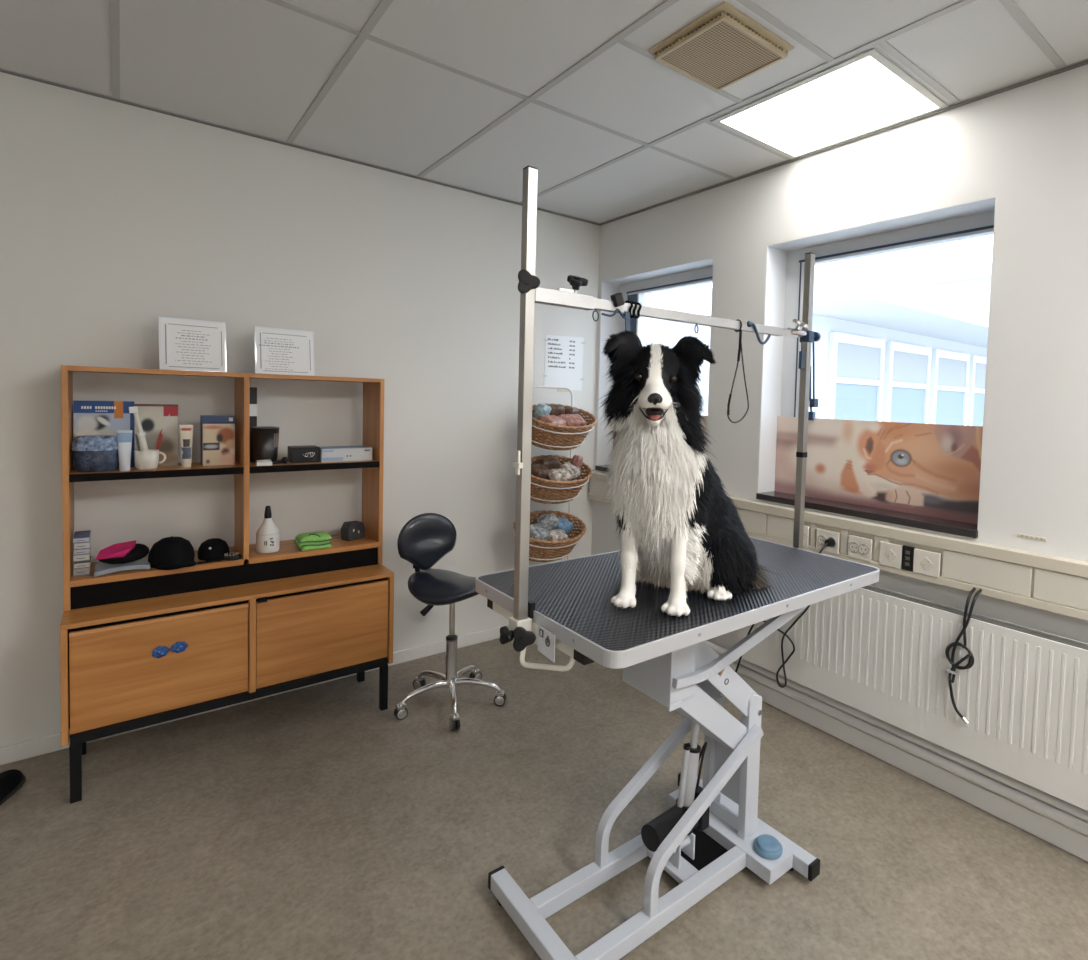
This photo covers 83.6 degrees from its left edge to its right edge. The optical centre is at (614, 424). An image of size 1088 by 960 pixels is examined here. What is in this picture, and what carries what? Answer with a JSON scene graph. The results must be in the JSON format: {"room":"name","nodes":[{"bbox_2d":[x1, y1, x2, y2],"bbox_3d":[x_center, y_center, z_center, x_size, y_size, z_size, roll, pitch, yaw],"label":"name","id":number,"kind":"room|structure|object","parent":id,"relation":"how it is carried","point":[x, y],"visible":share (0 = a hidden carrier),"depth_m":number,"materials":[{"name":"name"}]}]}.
{"room":"dog grooming salon","nodes":[
{"label":"dog grooming salon","id":0,"kind":"room"},
{"bbox_2d":[0,72,599,746],"bbox_3d":[-1.888,-0.012,2.673,4.900,2.530,0.300,0,3,-39],"label":"wall","id":1,"kind":"structure","parent":0,"point":[116,218],"depth_m":2.67,"materials":[{"name":"white paint"}]},
{"bbox_2d":[0,624,508,764],"bbox_3d":[-1.829,1.227,2.600,4.288,0.065,0.014,0,3,-39],"label":"baseboard","id":2,"kind":"structure","parent":1,"relation":"attached to","point":[51,743],"depth_m":2.73,"materials":[{"name":"white paint"}]},
{"bbox_2d":[542,335,584,391],"bbox_3d":[-0.310,-0.374,3.739,0.313,0.348,0.003,0,3,-39],"label":"list","id":3,"kind":"object","parent":1,"relation":"attached to","point":[563,354],"visible":1,"depth_m":3.74,"materials":[{"name":"white paper"}]},
{"bbox_2d":[0,638,1087,959],"bbox_3d":[-0.189,1.417,0.600,4.300,0.050,5.200,0,3,-39],"label":"floor","id":4,"kind":"structure","parent":0,"point":[315,822],"depth_m":1.92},
{"bbox_2d":[0,769,25,805],"bbox_3d":[-2.102,1.232,2.035,0.098,0.088,0.284,1,3,-19],"label":"shoe","id":5,"kind":"object","parent":4,"relation":"on","point":[11,781],"visible":1,"depth_m":2.08,"materials":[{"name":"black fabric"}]},
{"bbox_2d":[60,365,393,803],"bbox_3d":[-1.535,0.531,2.502,1.101,1.481,0.430,0,3,-39],"label":"storage cabinet","id":6,"kind":"object","parent":4,"relation":"on","point":[139,648],"depth_m":2.34,"materials":[{"name":"brown wood"}]},
{"bbox_2d":[73,568,89,576],"bbox_3d":[-1.963,0.535,2.228,0.044,0.026,0.091,0,3,-39],"label":"box","id":7,"kind":"object","parent":6,"relation":"on","point":[84,571],"visible":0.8,"depth_m":2.19,"materials":[{"name":"white cardboard"}]},
{"bbox_2d":[74,561,90,568],"bbox_3d":[-1.961,0.512,2.227,0.044,0.020,0.091,0,3,-39],"label":"box","id":8,"kind":"object","parent":7,"relation":"on","point":[79,565],"visible":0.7,"depth_m":2.19,"materials":[{"name":"grey paper"}]},
{"bbox_2d":[74,555,90,563],"bbox_3d":[-1.960,0.499,2.228,0.044,0.006,0.090,0,3,-39],"label":"box","id":9,"kind":"object","parent":8,"relation":"on","point":[90,555],"visible":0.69,"depth_m":2.20,"materials":[{"name":"white cardboard"}]},
{"bbox_2d":[73,554,89,561],"bbox_3d":[-1.961,0.484,2.225,0.044,0.024,0.091,0,3,-39],"label":"box","id":10,"kind":"object","parent":9,"relation":"on","point":[78,558],"visible":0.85,"depth_m":2.19,"materials":[{"name":"white cardboard"}]},
{"bbox_2d":[74,547,90,555],"bbox_3d":[-1.960,0.463,2.225,0.044,0.020,0.091,0,3,-39],"label":"box","id":11,"kind":"object","parent":10,"relation":"on","point":[82,551],"visible":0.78,"depth_m":2.19,"materials":[{"name":"white cardboard"}]},
{"bbox_2d":[74,538,90,549],"bbox_3d":[-1.958,0.441,2.225,0.044,0.024,0.091,0,3,-39],"label":"box","id":12,"kind":"object","parent":11,"relation":"on","point":[78,546],"visible":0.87,"depth_m":2.19,"materials":[{"name":"white cardboard"}]},
{"bbox_2d":[73,537,89,543],"bbox_3d":[-1.959,0.420,2.223,0.044,0.018,0.091,0,3,-39],"label":"box","id":13,"kind":"object","parent":12,"relation":"on","point":[77,540],"visible":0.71,"depth_m":2.19,"materials":[{"name":"white cardboard"}]},
{"bbox_2d":[73,530,90,538],"bbox_3d":[-1.958,0.406,2.223,0.044,0.010,0.090,0,3,-39],"label":"box","id":14,"kind":"object","parent":13,"relation":"on","point":[78,534],"visible":1,"depth_m":2.20,"materials":[{"name":"blue cardboard"}]},
{"bbox_2d":[71,435,118,471],"bbox_3d":[-1.898,0.107,2.214,0.140,0.130,0.095,0,3,-39],"label":"pouch","id":15,"kind":"object","parent":6,"relation":"on","point":[90,453],"visible":0.97,"depth_m":2.18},
{"bbox_2d":[73,400,134,466],"bbox_3d":[-1.934,0.040,2.294,0.176,0.256,0.026,0,3,-39],"label":"book","id":16,"kind":"object","parent":6,"relation":"on","point":[89,417],"visible":0.52,"depth_m":2.28,"materials":[{"name":"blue paper"}]},
{"bbox_2d":[94,557,149,576],"bbox_3d":[-1.860,0.535,2.287,0.160,0.025,0.148,0,3,-39],"label":"folder","id":17,"kind":"object","parent":6,"relation":"on","point":[101,568],"visible":0.71,"depth_m":2.25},
{"bbox_2d":[96,540,148,563],"bbox_3d":[-1.855,0.487,2.282,0.157,0.076,0.118,0,3,-39],"label":"pouch","id":18,"kind":"object","parent":17,"relation":"on","point":[125,552],"visible":1,"depth_m":2.26,"materials":[{"name":"pink fabric"}]},
{"bbox_2d":[117,430,131,470],"bbox_3d":[-1.825,0.098,2.251,0.033,0.150,0.033,2,2,5],"label":"tube","id":19,"kind":"object","parent":6,"relation":"on","point":[124,437],"visible":1,"depth_m":2.24,"materials":[{"name":"white plastic"}]},
{"bbox_2d":[134,449,165,469],"bbox_3d":[-1.783,0.135,2.310,0.076,0.071,0.087,2,3,14],"label":"cup","id":20,"kind":"object","parent":6,"relation":"on","point":[144,460],"visible":0.99,"depth_m":2.28,"materials":[{"name":"white ceramic"}]},
{"bbox_2d":[135,434,139,450],"bbox_3d":[-1.810,0.100,2.298,0.024,0.128,0.008,1,2,-9],"label":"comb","id":21,"kind":"object","parent":20,"relation":"in","point":[136,436],"visible":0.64,"depth_m":2.29,"materials":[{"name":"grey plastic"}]},
{"bbox_2d":[129,406,148,450],"bbox_3d":[-1.796,0.048,2.291,0.070,0.231,0.030,0,3,-39],"label":"brush","id":22,"kind":"object","parent":20,"relation":"in","point":[141,435],"visible":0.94,"depth_m":2.28,"materials":[{"name":"beige plastic"}]},
{"bbox_2d":[134,404,177,466],"bbox_3d":[-1.820,0.043,2.397,0.143,0.246,0.018,0,3,-39],"label":"book","id":23,"kind":"object","parent":6,"relation":"on","point":[159,422],"visible":0.71,"depth_m":2.40,"materials":[{"name":"white paper"}]},
{"bbox_2d":[70,462,242,473],"bbox_3d":[-1.789,0.179,2.384,0.526,0.022,0.256,0,3,-39],"label":"shelf","id":24,"kind":"object","parent":6,"relation":"attached to","point":[196,467],"depth_m":2.35,"materials":[{"name":"brown wood"}]},
{"bbox_2d":[179,425,192,466],"bbox_3d":[-1.697,0.086,2.395,0.034,0.168,0.033,2,2,5],"label":"tube","id":25,"kind":"object","parent":6,"relation":"on","point":[186,431],"visible":1,"depth_m":2.39,"materials":[{"name":"beige plastic"}]},
{"bbox_2d":[158,317,226,371],"bbox_3d":[-1.706,-0.317,2.444,0.226,0.208,0.063,-1,3,-44],"label":"sign holder","id":26,"kind":"object","parent":6,"relation":"on","point":[184,344],"visible":0.88,"depth_m":2.42,"materials":[{"name":"white paper"}]},
{"bbox_2d":[200,415,234,464],"bbox_3d":[-1.651,0.065,2.515,0.116,0.202,0.052,0,3,-39],"label":"box","id":27,"kind":"object","parent":6,"relation":"on","point":[204,419],"visible":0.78,"depth_m":2.49,"materials":[{"name":"blue cardboard"}]},
{"bbox_2d":[202,424,234,465],"bbox_3d":[-1.627,0.084,2.485,0.110,0.170,0.026,0,3,-39],"label":"box","id":28,"kind":"object","parent":6,"relation":"on","point":[218,440],"visible":1,"depth_m":2.47,"materials":[{"name":"beige cardboard"}]},
{"bbox_2d":[197,552,241,563],"bbox_3d":[-1.594,0.538,2.438,0.155,0.023,0.064,0,3,-39],"label":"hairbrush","id":29,"kind":"object","parent":6,"relation":"on","point":[233,556],"visible":0.98,"depth_m":2.44,"materials":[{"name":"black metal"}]},
{"bbox_2d":[70,534,378,586],"bbox_3d":[-1.589,0.556,2.568,1.065,0.022,0.262,0,3,-39],"label":"shelf","id":30,"kind":"object","parent":6,"relation":"attached to","point":[289,552],"depth_m":2.47,"materials":[{"name":"brown wood"}]},
{"bbox_2d":[249,387,256,461],"bbox_3d":[-1.577,0.002,2.618,0.046,0.324,0.042,0,3,-39],"label":"carton","id":31,"kind":"object","parent":6,"relation":"on","point":[253,390],"visible":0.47,"depth_m":2.60,"materials":[{"name":"black cardboard"}]},
{"bbox_2d":[255,459,272,465],"bbox_3d":[-1.463,0.160,2.522,0.057,0.023,0.037,0,3,-39],"label":"card","id":32,"kind":"object","parent":6,"relation":"on","point":[266,462],"visible":1,"depth_m":2.51,"materials":[{"name":"white paper"}]},
{"bbox_2d":[252,426,279,463],"bbox_3d":[-1.496,0.090,2.592,0.105,0.155,0.105,0,3,-39],"label":"beaker","id":33,"kind":"object","parent":6,"relation":"on","point":[265,439],"visible":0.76,"depth_m":2.55,"materials":[{"name":"black plastic"}]},
{"bbox_2d":[256,506,279,553],"bbox_3d":[-1.486,0.448,2.592,0.090,0.197,0.090,0,3,-39],"label":"bottle","id":34,"kind":"object","parent":6,"relation":"on","point":[268,534],"visible":1,"depth_m":2.56,"materials":[{"name":"white plastic"}]},
{"bbox_2d":[272,457,290,463],"bbox_3d":[-1.425,0.155,2.577,0.036,0.030,0.090,4,3,40],"label":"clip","id":35,"kind":"object","parent":6,"relation":"on","point":[283,460],"visible":0.95,"depth_m":2.58,"materials":[{"name":"black plastic"}]},
{"bbox_2d":[254,326,314,375],"bbox_3d":[-1.451,-0.316,2.652,0.236,0.202,0.063,-1,3,-44],"label":"sign holder","id":36,"kind":"object","parent":6,"relation":"on","point":[277,350],"visible":0.9,"depth_m":2.63,"materials":[{"name":"white paper"}]},
{"bbox_2d":[288,445,319,462],"bbox_3d":[-1.380,0.133,2.684,0.110,0.068,0.098,0,3,-39],"label":"box","id":37,"kind":"object","parent":6,"relation":"on","point":[307,453],"visible":1,"depth_m":2.65,"materials":[{"name":"black cardboard"}]},
{"bbox_2d":[294,531,331,550],"bbox_3d":[-1.342,0.514,2.690,0.135,0.064,0.118,0,3,-39],"label":"folded cloth","id":38,"kind":"object","parent":6,"relation":"on","point":[319,539],"visible":1,"depth_m":2.66,"materials":[{"name":"green fabric"}]},
{"bbox_2d":[249,459,376,466],"bbox_3d":[-1.369,0.177,2.727,0.519,0.022,0.256,0,3,-39],"label":"shelf","id":39,"kind":"object","parent":6,"relation":"attached to","point":[367,463],"depth_m":2.67,"materials":[{"name":"brown wood"}]},
{"bbox_2d":[320,446,372,461],"bbox_3d":[-1.252,0.136,2.796,0.220,0.059,0.126,0,3,-39],"label":"carton","id":40,"kind":"object","parent":6,"relation":"on","point":[328,453],"visible":0.85,"depth_m":2.75,"materials":[{"name":"grey cardboard"}]},
{"bbox_2d":[322,450,342,460],"bbox_3d":[-1.262,0.140,2.708,0.088,0.050,0.001,0,3,-39],"label":"label","id":41,"kind":"object","parent":40,"relation":"attached to","point":[327,455],"depth_m":2.71,"materials":[{"name":"blue"}]},
{"bbox_2d":[320,446,371,448],"bbox_3d":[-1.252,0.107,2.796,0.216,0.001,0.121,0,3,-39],"label":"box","id":42,"kind":"object","parent":40,"relation":"on","point":[327,447],"depth_m":2.79,"materials":[{"name":"white cardboard"}]},
{"bbox_2d":[341,521,364,540],"bbox_3d":[-1.233,0.501,2.853,0.058,0.084,0.098,3,3,28],"label":"box","id":43,"kind":"object","parent":6,"relation":"on","point":[350,530],"visible":1,"depth_m":2.82,"materials":[{"name":"black plastic"}]},
{"bbox_2d":[394,513,505,730],"bbox_3d":[-0.756,0.851,2.744,0.478,0.866,0.501,0,3,-39],"label":"stool","id":44,"kind":"object","parent":4,"relation":"on","point":[426,538],"visible":0.99,"depth_m":2.74,"materials":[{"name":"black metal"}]},
{"bbox_2d":[396,702,406,718],"bbox_3d":[-0.930,1.246,2.635,0.043,0.065,0.040,0,3,-39],"label":"caster wheel","id":45,"kind":"object","parent":44,"relation":"attached to","point":[401,710],"depth_m":2.62,"materials":[{"name":"silver metal"}]},
{"bbox_2d":[413,674,424,688],"bbox_3d":[-0.936,1.235,2.900,0.042,0.065,0.040,3,3,22],"label":"caster wheel","id":46,"kind":"object","parent":44,"relation":"attached to","point":[419,681],"depth_m":2.89,"materials":[{"name":"silver metal"}]},
{"bbox_2d":[449,713,459,729],"bbox_3d":[-0.676,1.257,2.558,0.040,0.065,0.042,0,3,-32],"label":"caster wheel","id":47,"kind":"object","parent":44,"relation":"attached to","point":[454,721],"depth_m":2.54,"materials":[{"name":"silver metal"}]},
{"bbox_2d":[471,668,480,678],"bbox_3d":[-0.685,1.238,2.988,0.040,0.065,0.042,4,3,40],"label":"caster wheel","id":48,"kind":"object","parent":44,"relation":"attached to","point":[475,672],"depth_m":2.97,"materials":[{"name":"silver metal"}]},
{"bbox_2d":[495,689,504,704],"bbox_3d":[-0.524,1.252,2.776,0.042,0.065,0.040,2,2,-1],"label":"caster wheel","id":49,"kind":"object","parent":44,"relation":"attached to","point":[500,694],"depth_m":2.76,"materials":[{"name":"silver metal"}]},
{"bbox_2d":[513,386,593,559],"bbox_3d":[-0.376,0.523,3.439,0.487,1.479,0.377,0,3,-39],"label":"stand","id":50,"kind":"object","parent":4,"relation":"on","point":[553,387],"visible":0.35,"depth_m":3.33,"materials":[{"name":"white metal"}]},
{"bbox_2d":[514,510,585,561],"bbox_3d":[-0.362,0.632,3.383,0.449,0.259,0.304,0,3,-36],"label":"wicker basket","id":51,"kind":"object","parent":50,"relation":"on","point":[534,552],"visible":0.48,"depth_m":3.34,"materials":[{"name":"brown wicker"}]},
{"bbox_2d":[529,523,548,540],"bbox_3d":[-0.427,0.598,3.312,0.122,0.098,0.138,4,3,39],"label":"packet","id":52,"kind":"object","parent":51,"relation":"in","point":[537,531],"visible":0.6,"depth_m":3.28,"materials":[{"name":"grey fabric"}]},
{"bbox_2d":[536,513,558,529],"bbox_3d":[-0.374,0.561,3.398,0.123,0.121,0.089,1,3,-24],"label":"packet","id":53,"kind":"object","parent":51,"relation":"in","point":[550,521],"visible":0.62,"depth_m":3.37,"materials":[{"name":"grey fabric"}]},
{"bbox_2d":[547,529,567,540],"bbox_3d":[-0.319,0.622,3.347,0.126,0.076,0.097,0,3,-39],"label":"packet","id":54,"kind":"object","parent":51,"relation":"in","point":[558,534],"visible":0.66,"depth_m":3.32,"materials":[{"name":"beige fabric"}]},
{"bbox_2d":[554,517,572,533],"bbox_3d":[-0.299,0.582,3.440,0.097,0.092,0.123,3,3,23],"label":"packet","id":55,"kind":"object","parent":51,"relation":"in","point":[564,524],"visible":0.63,"depth_m":3.41,"materials":[{"name":"blue fabric"}]},
{"bbox_2d":[530,455,591,503],"bbox_3d":[-0.329,0.312,3.389,0.449,0.259,0.304,0,3,-36],"label":"wicker basket","id":56,"kind":"object","parent":50,"relation":"on","point":[536,491],"visible":0.51,"depth_m":3.31,"materials":[{"name":"brown wicker"}]},
{"bbox_2d":[531,464,548,480],"bbox_3d":[-0.419,0.269,3.342,0.112,0.099,0.121,3,3,35],"label":"packet","id":57,"kind":"object","parent":56,"relation":"in","point":[538,470],"visible":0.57,"depth_m":3.30,"materials":[{"name":"brown fabric"}]},
{"bbox_2d":[536,457,559,469],"bbox_3d":[-0.376,0.235,3.424,0.151,0.091,0.076,0,3,-39],"label":"packet","id":58,"kind":"object","parent":56,"relation":"in","point":[550,463],"visible":0.59,"depth_m":3.40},
{"bbox_2d":[548,468,572,481],"bbox_3d":[-0.303,0.288,3.347,0.142,0.087,0.100,1,3,-24],"label":"packet","id":59,"kind":"object","parent":56,"relation":"in","point":[561,474],"visible":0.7,"depth_m":3.31,"materials":[{"name":"beige fabric"}]},
{"bbox_2d":[560,462,580,479],"bbox_3d":[-0.254,0.268,3.435,0.108,0.096,0.125,2,3,19],"label":"packet","id":60,"kind":"object","parent":56,"relation":"in","point":[575,471],"visible":0.68,"depth_m":3.40,"materials":[{"name":"grey fabric"}]},
{"bbox_2d":[571,455,582,467],"bbox_3d":[-0.221,0.229,3.522,0.076,0.105,0.056,3,3,36],"label":"packet","id":61,"kind":"object","parent":56,"relation":"in","point":[577,460],"visible":0.6,"depth_m":3.50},
{"bbox_2d":[532,403,596,450],"bbox_3d":[-0.304,0.016,3.390,0.449,0.259,0.304,0,3,-36],"label":"wicker basket","id":62,"kind":"object","parent":50,"relation":"on","point":[540,436],"visible":0.56,"depth_m":3.30,"materials":[{"name":"brown wicker"}]},
{"bbox_2d":[532,403,551,418],"bbox_3d":[-0.405,-0.065,3.363,0.080,0.102,0.101,3,3,23],"label":"packet","id":63,"kind":"object","parent":62,"relation":"in","point":[540,409],"visible":0.7,"depth_m":3.33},
{"bbox_2d":[538,415,565,429],"bbox_3d":[-0.340,-0.009,3.322,0.105,0.088,0.153,3,3,31],"label":"packet","id":64,"kind":"object","parent":62,"relation":"in","point":[552,419],"visible":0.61,"depth_m":3.29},
{"bbox_2d":[548,404,564,415],"bbox_3d":[-0.337,-0.069,3.439,0.111,0.095,0.075,0,3,-39],"label":"packet","id":65,"kind":"object","parent":62,"relation":"in","point":[557,409],"visible":0.45,"depth_m":3.41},
{"bbox_2d":[557,414,585,426],"bbox_3d":[-0.244,-0.016,3.405,0.166,0.086,0.105,1,3,-20],"label":"packet","id":66,"kind":"object","parent":62,"relation":"in","point":[575,420],"visible":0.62,"depth_m":3.37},
{"bbox_2d":[565,407,579,413],"bbox_3d":[-0.251,-0.060,3.502,0.073,0.083,0.098,3,3,27],"label":"packet","id":67,"kind":"object","parent":62,"relation":"in","point":[569,410],"visible":0.44,"depth_m":3.47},
{"bbox_2d":[475,165,879,959],"bbox_3d":[0.270,0.376,1.996,1.595,1.940,0.917,0,3,-39],"label":"table","id":68,"kind":"object","parent":4,"relation":"on","point":[709,829],"visible":0.95,"depth_m":1.66,"materials":[{"name":"metal"}]},
{"bbox_2d":[623,300,641,330],"bbox_3d":[0.040,-0.266,1.582,0.058,0.114,0.037,0,3,-39],"label":"strap","id":69,"kind":"object","parent":68,"relation":"hanging from","point":[626,314],"visible":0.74,"depth_m":1.57,"materials":[{"name":"black fabric"}]},
{"bbox_2d":[599,330,779,616],"bbox_3d":[0.172,0.104,1.621,0.597,0.669,0.410,-1,3,-44],"label":"dog","id":70,"kind":"object","parent":68,"relation":"on","point":[679,528],"visible":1,"depth_m":1.43},
{"bbox_2d":[681,828,727,870],"bbox_3d":[0.261,1.317,1.867,0.140,0.006,0.173,0,3,-39],"label":"tray","id":71,"kind":"object","parent":68,"relation":"on","point":[708,847],"depth_m":1.87,"materials":[{"name":"black"}]},
{"bbox_2d":[727,319,748,422],"bbox_3d":[0.377,-0.163,1.864,0.101,0.319,0.036,0,3,-39],"label":"grooming noose","id":72,"kind":"object","parent":68,"relation":"hanging from","point":[740,330],"visible":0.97,"depth_m":1.85,"materials":[{"name":"black fabric"}]},
{"bbox_2d":[753,834,782,859],"bbox_3d":[0.465,1.273,1.826,0.086,0.027,0.086,0,3,-39],"label":"foot pedal","id":73,"kind":"object","parent":68,"relation":"on","point":[766,846],"visible":1,"depth_m":1.81,"materials":[{"name":"blue plastic"}]},
{"bbox_2d":[798,341,817,406],"bbox_3d":[0.673,-0.178,2.089,0.099,0.237,0.020,0,3,-39],"label":"strap","id":74,"kind":"object","parent":68,"relation":"hanging from","point":[813,402],"visible":0.99,"depth_m":2.10,"materials":[{"name":"blue"}]},
{"bbox_2d":[0,0,1087,222],"bbox_3d":[-0.115,-1.165,0.489,4.300,0.060,5.200,0,3,-39],"label":"ceiling","id":75,"kind":"structure","parent":0,"point":[253,66],"depth_m":2.06,"materials":[{"name":"tile"}]},
{"bbox_2d":[109,0,1066,202],"bbox_3d":[-0.116,-1.133,0.491,4.300,0.006,5.200,0,3,-39],"label":"ceiling grid","id":76,"kind":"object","parent":75,"relation":"attached to","point":[1011,6],"depth_m":1.98,"materials":[{"name":"grey metal"}]},
{"bbox_2d":[648,1,793,91],"bbox_3d":[0.334,-1.169,1.899,0.327,0.025,0.315,0,3,-39],"label":"ceiling vent","id":77,"kind":"object","parent":75,"relation":"in","point":[724,46],"visible":1,"depth_m":1.87,"materials":[{"name":"beige plastic"}]},
{"bbox_2d":[711,48,948,158],"bbox_3d":[0.808,-1.182,2.307,0.557,0.005,0.671,0,3,-39],"label":"recessed light","id":78,"kind":"object","parent":75,"relation":"in","point":[865,93],"visible":1,"depth_m":2.25,"materials":[{"name":"white plastic"}]},
{"bbox_2d":[591,64,1087,819],"bbox_3d":[1.631,0.117,1.998,0.300,2.530,5.200,0,3,-39],"label":"wall","id":79,"kind":"structure","parent":0,"point":[1025,147],"depth_m":2.13,"materials":[{"name":"white paint"}]},
{"bbox_2d":[0,59,1087,225],"bbox_3d":[-0.116,-1.130,0.491,4.300,0.011,5.200,0,3,-39],"label":"trim","id":80,"kind":"structure","parent":79,"relation":"attached to","point":[1083,62],"depth_m":2.55,"materials":[{"name":"grey"}]},
{"bbox_2d":[595,257,713,471],"bbox_3d":[0.277,-0.285,3.579,0.227,1.208,0.943,0,3,-39],"label":"window","id":81,"kind":"structure","parent":79,"relation":"in","point":[634,287],"depth_m":3.83,"materials":[{"name":"white"}]},
{"bbox_2d":[613,415,707,448],"bbox_3d":[0.288,0.112,3.616,0.004,0.355,0.930,0,3,-39],"label":"poster","id":82,"kind":"object","parent":81,"relation":"attached to","point":[704,423],"visible":0.02,"depth_m":3.35,"materials":[{"name":"beige paper"}]},
{"bbox_2d":[588,471,1087,620],"bbox_3d":[1.482,0.524,1.899,0.059,0.173,5.183,0,3,-39],"label":"cable trunking","id":83,"kind":"object","parent":79,"relation":"attached to","point":[1055,584],"visible":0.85,"depth_m":2.23,"materials":[{"name":"beige plastic"}]},
{"bbox_2d":[763,538,834,687],"bbox_3d":[0.789,0.819,2.650,0.072,0.695,0.322,0,3,-39],"label":"power cord","id":84,"kind":"object","parent":83,"relation":"attached to","point":[830,542],"visible":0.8,"depth_m":2.64,"materials":[{"name":"black plastic"}]},
{"bbox_2d":[803,525,808,546],"bbox_3d":[0.836,0.491,2.658,0.010,0.090,0.043,0,3,-39],"label":"outlet plate","id":85,"kind":"object","parent":83,"relation":"attached to","point":[806,527],"depth_m":2.64,"materials":[{"name":"beige plastic"}]},
{"bbox_2d":[816,528,839,553],"bbox_3d":[0.907,0.497,2.570,0.010,0.090,0.104,0,3,-39],"label":"outlet plate","id":86,"kind":"object","parent":83,"relation":"attached to","point":[822,534],"depth_m":2.57,"materials":[{"name":"grey plastic"}]},
{"bbox_2d":[847,535,872,561],"bbox_3d":[0.999,0.504,2.458,0.010,0.090,0.100,0,3,-39],"label":"outlet plate","id":87,"kind":"object","parent":83,"relation":"attached to","point":[859,547],"depth_m":2.45,"materials":[{"name":"grey plastic"}]},
{"bbox_2d":[879,541,902,568],"bbox_3d":[1.080,0.511,2.359,0.010,0.090,0.086,0,3,-39],"label":"outlet plate","id":88,"kind":"object","parent":83,"relation":"attached to","point":[890,552],"depth_m":2.35,"materials":[{"name":"beige plastic"}]},
{"bbox_2d":[913,548,940,577],"bbox_3d":[1.165,0.518,2.254,0.010,0.090,0.094,0,3,-39],"label":"outlet plate","id":89,"kind":"object","parent":83,"relation":"attached to","point":[926,561],"depth_m":2.25,"materials":[{"name":"beige plastic"}]},
{"bbox_2d":[945,587,981,723],"bbox_3d":[1.224,0.804,2.122,0.095,0.465,0.096,0,3,-39],"label":"coiled cable","id":90,"kind":"object","parent":83,"relation":"hanging from","point":[952,671],"visible":1,"depth_m":2.10,"materials":[{"name":"black plastic"}]},
{"bbox_2d":[756,197,995,537],"bbox_3d":[1.092,-0.219,2.580,0.227,1.208,0.971,0,3,-39],"label":"window","id":91,"kind":"structure","parent":79,"relation":"in","point":[785,262],"depth_m":2.78,"materials":[{"name":"white"}]},
{"bbox_2d":[774,416,982,523],"bbox_3d":[1.104,0.171,2.616,0.004,0.370,0.962,0,3,-39],"label":"poster","id":92,"kind":"object","parent":91,"relation":"on","point":[933,470],"visible":0.91,"depth_m":2.55,"materials":[{"name":"paper"}]},
{"bbox_2d":[705,640,1087,821],"bbox_3d":[1.469,1.224,1.927,0.049,0.040,5.160,0,3,-39],"label":"pipe","id":93,"kind":"object","parent":79,"relation":"attached to","point":[1045,797],"visible":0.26,"depth_m":2.26,"materials":[{"name":"white metal"}]},
{"bbox_2d":[719,655,1087,835],"bbox_3d":[1.468,1.270,1.929,0.049,0.040,5.160,0,3,-39],"label":"pipe","id":94,"kind":"object","parent":79,"relation":"attached to","point":[1062,817],"visible":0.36,"depth_m":2.25,"materials":[{"name":"white metal"}]},
{"bbox_2d":[737,672,1087,860],"bbox_3d":[1.478,1.338,1.945,0.016,0.088,5.186,0,3,-39],"label":"baseboard","id":95,"kind":"structure","parent":79,"relation":"attached to","point":[1074,842],"depth_m":2.26,"materials":[{"name":"white paint"}]},
{"bbox_2d":[737,585,1087,810],"bbox_3d":[1.467,0.934,1.886,0.100,0.490,2.650,0,3,-39],"label":"radiator","id":96,"kind":"object","parent":79,"relation":"attached to","point":[877,652],"visible":0.73,"depth_m":2.14,"materials":[{"name":"white metal"}]},
{"bbox_2d":[861,585,1087,649],"bbox_3d":[1.464,0.696,1.868,0.061,0.011,2.642,0,3,-39],"label":"grille","id":97,"kind":"object","parent":96,"relation":"attached to","point":[1006,629],"depth_m":2.09,"materials":[{"name":"grey metal"}]},
{"bbox_2d":[1017,533,1046,540],"bbox_3d":[1.405,0.381,2.035,0.005,0.011,0.085,0,3,-39],"label":"plate","id":98,"kind":"object","parent":79,"relation":"attached to","point":[1018,534],"visible":1,"depth_m":2.03,"materials":[{"name":"beige plastic"}]},
{"label":"outside","id":99,"kind":"structure","parent":0,"visible":0},
{"bbox_3d":[11.573,1.400,13.552,29.700,0.050,44.000,0,3,-39],"label":"ground","id":100,"kind":"structure","parent":99,"visible":0},
{"bbox_2d":[643,262,989,425],"bbox_3d":[5.029,-0.190,12.308,13.400,2.860,7.300,0,3,-39],"label":"outside view","id":101,"kind":"object","parent":100,"relation":"on","point":[892,346],"visible":0.34,"depth_m":6.95,"materials":[{"name":"grey"}]},
{"bbox_2d":[909,263,991,300],"bbox_3d":[16.291,-1.440,14.628,5.000,5.800,28.800,0,3,-39],"label":"sky","id":102,"kind":"structure","parent":100,"relation":"on","point":[975,281],"depth_m":18.13,"materials":[{"name":"white"}]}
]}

